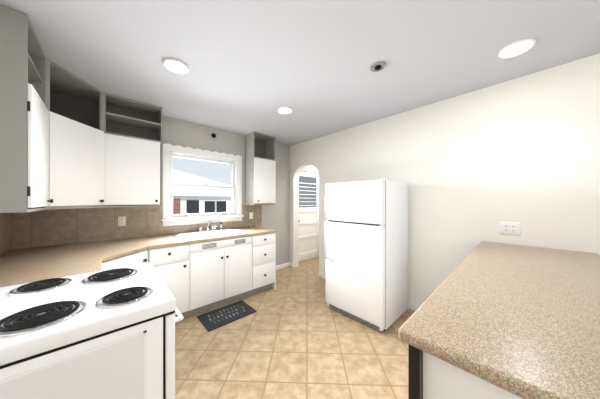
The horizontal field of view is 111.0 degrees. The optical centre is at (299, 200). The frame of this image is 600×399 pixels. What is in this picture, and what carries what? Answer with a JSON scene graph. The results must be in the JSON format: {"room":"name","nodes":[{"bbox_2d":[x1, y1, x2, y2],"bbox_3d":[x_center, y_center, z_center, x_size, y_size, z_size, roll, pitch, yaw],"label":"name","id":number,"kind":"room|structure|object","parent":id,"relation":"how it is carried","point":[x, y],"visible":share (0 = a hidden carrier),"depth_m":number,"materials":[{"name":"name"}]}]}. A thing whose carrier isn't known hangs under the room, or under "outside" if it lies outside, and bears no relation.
{"room":"kitchen","nodes":[
{"label":"kitchen","id":0,"kind":"room"},
{"bbox_2d":[0,100,107,211],"bbox_3d":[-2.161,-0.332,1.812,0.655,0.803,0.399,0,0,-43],"label":"upper cabinet","id":1,"kind":"object","parent":0,"relation":"attached to","point":[21,125],"depth_m":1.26,"materials":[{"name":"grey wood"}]},
{"bbox_2d":[44,108,103,207],"bbox_3d":[-2.046,-0.346,1.912,0.325,0.775,0.389,0,0,-43],"label":"upper cabinet","id":2,"kind":"object","parent":0,"relation":"attached to","point":[68,140],"depth_m":1.86,"materials":[{"name":"white wood"}]},
{"bbox_2d":[21,116,317,265],"bbox_3d":[-1.126,0.110,3.603,5.020,2.520,0.200,0,0,-43],"label":"wall","id":3,"kind":"structure","parent":0,"point":[184,134],"depth_m":3.61,"materials":[{"name":"grey paint"}]},
{"bbox_2d":[118,216,125,225],"bbox_3d":[-2.149,0.245,2.487,0.072,0.116,0.008,0,0,-43],"label":"outlet","id":4,"kind":"object","parent":3,"relation":"attached to","point":[122,221],"visible":1,"depth_m":2.49,"materials":[{"name":"beige plastic"}]},
{"bbox_2d":[161,143,243,225],"bbox_3d":[-1.481,-0.222,3.222,1.190,1.123,0.250,0,0,-43],"label":"window","id":5,"kind":"structure","parent":3,"relation":"in","point":[170,151],"depth_m":3.10,"materials":[{"name":"white wood"}]},
{"bbox_2d":[276,262,291,269],"bbox_3d":[-0.503,1.325,4.021,0.840,0.090,0.040,0,0,-43],"label":"baseboard","id":6,"kind":"structure","parent":3,"relation":"attached to","point":[289,264],"depth_m":4.20,"materials":[{"name":"white wood"}]},
{"bbox_2d":[299,171,318,261],"bbox_3d":[0.202,0.342,4.756,0.842,2.032,0.115,0,0,-43],"label":"entry door","id":7,"kind":"structure","parent":3,"relation":"in","point":[308,215],"depth_m":4.79,"materials":[{"name":"white wood"}]},
{"bbox_2d":[303,168,317,171],"bbox_3d":[0.230,0.310,4.723,0.990,2.120,0.014,0,0,-43],"label":"door frame","id":8,"kind":"structure","parent":3,"relation":"attached to","point":[310,169],"depth_m":4.72,"materials":[{"name":"white wood"}]},
{"bbox_2d":[175,257,414,398],"bbox_3d":[0.805,1.400,1.540,5.020,0.060,5.950,0,0,-43],"label":"floor","id":9,"kind":"structure","parent":0,"point":[295,336],"depth_m":1.86,"materials":[{"name":"tile"}]},
{"bbox_2d":[0,263,183,398],"bbox_3d":[-1.097,0.820,0.962,0.833,1.100,0.769,0,0,-43],"label":"stove","id":10,"kind":"object","parent":9,"relation":"on","point":[107,334],"visible":1,"depth_m":0.81,"materials":[{"name":"white metal"}]},
{"bbox_2d":[156,261,191,317],"bbox_3d":[-1.654,0.935,2.492,0.400,0.870,0.696,0,0,-43],"label":"base cabinet","id":11,"kind":"object","parent":9,"relation":"on","point":[177,278],"depth_m":2.31,"materials":[{"name":"white wood"}]},
{"bbox_2d":[192,237,251,314],"bbox_3d":[-1.213,0.935,2.905,0.810,0.870,0.696,0,0,-43],"label":"base cabinet","id":12,"kind":"object","parent":9,"relation":"on","point":[198,268],"depth_m":2.64,"materials":[{"name":"white wood"}]},
{"bbox_2d":[0,225,275,287],"bbox_3d":[-1.291,0.474,2.311,2.608,0.051,1.455,0,0,-43],"label":"countertop","id":13,"kind":"structure","parent":12,"relation":"on","point":[17,266],"depth_m":1.91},
{"bbox_2d":[172,229,247,240],"bbox_3d":[-1.234,0.543,2.900,0.840,0.197,0.480,0,0,-43],"label":"sink","id":14,"kind":"object","parent":13,"relation":"in","point":[211,232],"depth_m":2.90,"materials":[{"name":"white ceramic"}]},
{"bbox_2d":[196,221,223,232],"bbox_3d":[-1.263,0.360,2.998,0.353,0.169,0.243,0,0,-43],"label":"faucet","id":15,"kind":"object","parent":13,"relation":"on","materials":[{"name":"silver metal"}]},
{"bbox_2d":[197,300,256,331],"bbox_3d":[-0.876,1.363,2.488,0.580,0.012,0.380,0,0,-43],"label":"kitchen mat","id":16,"kind":"object","parent":9,"relation":"on","point":[217,318],"visible":0.96,"depth_m":2.44,"materials":[{"name":"black rubber"}]},
{"bbox_2d":[252,233,275,293],"bbox_3d":[-0.762,0.935,3.327,0.425,0.870,0.696,0,0,-43],"label":"base cabinet","id":17,"kind":"object","parent":9,"relation":"on","point":[263,244],"depth_m":3.07,"materials":[{"name":"white wood"}]},
{"bbox_2d":[325,178,407,330],"bbox_3d":[0.813,0.569,2.575,0.724,1.602,0.760,0,0,-43],"label":"fridge","id":18,"kind":"object","parent":9,"relation":"on","point":[366,252],"visible":1,"depth_m":2.30,"materials":[{"name":"white metal"}]},
{"bbox_2d":[409,349,513,398],"bbox_3d":[0.820,0.909,0.680,0.732,0.922,0.612,0,0,-43],"label":"base cabinet","id":19,"kind":"object","parent":9,"relation":"on","point":[428,378],"depth_m":0.62,"materials":[{"name":"laminate"}]},
{"bbox_2d":[398,241,599,398],"bbox_3d":[1.321,0.428,1.133,2.116,0.040,0.690,0,0,-43],"label":"countertop","id":20,"kind":"structure","parent":19,"relation":"on","point":[521,321],"depth_m":0.69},
{"bbox_2d":[0,0,599,145],"bbox_3d":[0.805,-1.180,1.540,5.020,0.060,5.950,0,0,-43],"label":"ceiling","id":21,"kind":"structure","parent":0,"point":[254,65],"depth_m":1.57,"materials":[{"name":"grey paint"}]},
{"bbox_2d":[163,58,188,73],"bbox_3d":[-1.053,-1.146,1.754,0.196,0.022,0.196,0,0,-43],"label":"recessed light","id":22,"kind":"object","parent":21,"relation":"in","point":[176,66],"visible":0.98,"depth_m":1.74,"materials":[{"name":"white"}]},
{"bbox_2d":[277,106,292,113],"bbox_3d":[-0.190,-1.146,2.603,0.196,0.022,0.196,0,0,-43],"label":"recessed light","id":23,"kind":"object","parent":21,"relation":"in","point":[285,110],"visible":0.98,"depth_m":2.60,"materials":[{"name":"white"}]},
{"bbox_2d":[370,62,385,71],"bbox_3d":[0.667,-1.146,1.761,0.124,0.024,0.124,0,0,-43],"label":"recessed light","id":24,"kind":"object","parent":21,"relation":"in","point":[378,66],"visible":1,"depth_m":1.75,"materials":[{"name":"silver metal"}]},
{"bbox_2d":[498,38,535,58],"bbox_3d":[1.629,-1.146,1.552,0.196,0.022,0.196,0,0,-43],"label":"recessed light","id":25,"kind":"object","parent":21,"relation":"in","point":[516,48],"visible":0.98,"depth_m":1.54,"materials":[{"name":"white"}]},
{"bbox_2d":[290,53,599,305],"bbox_3d":[1.792,0.110,2.293,0.150,2.520,5.700,0,0,-43],"label":"wall","id":26,"kind":"structure","parent":0,"point":[472,169],"depth_m":2.10,"materials":[{"name":"white paint"}]},
{"bbox_2d":[319,272,419,310],"bbox_3d":[1.942,1.325,2.013,0.014,0.090,4.685,0,0,-43],"label":"baseboard","id":27,"kind":"structure","parent":26,"relation":"attached to","point":[413,306],"depth_m":2.59,"materials":[{"name":"white wood"}]},
{"bbox_2d":[499,222,520,234],"bbox_3d":[1.995,0.260,1.959,0.008,0.116,0.142,0,0,-43],"label":"outlet","id":28,"kind":"object","parent":26,"relation":"attached to","point":[512,228],"visible":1,"depth_m":1.95,"materials":[{"name":"white plastic"}]},
{"label":"outside","id":29,"kind":"structure","parent":0,"visible":0},
{"bbox_3d":[-3.711,1.870,11.284,26.000,0.200,14.450,0,0,-43],"label":"ground","id":30,"kind":"structure","parent":29,"visible":0},
{"bbox_2d":[172,169,231,213],"bbox_3d":[-7.128,-1.080,14.935,18.000,5.700,4.450,0,0,-43],"label":"house","id":31,"kind":"structure","parent":30,"relation":"on","point":[189,200],"depth_m":13.40,"materials":[{"name":"white"}]}
]}

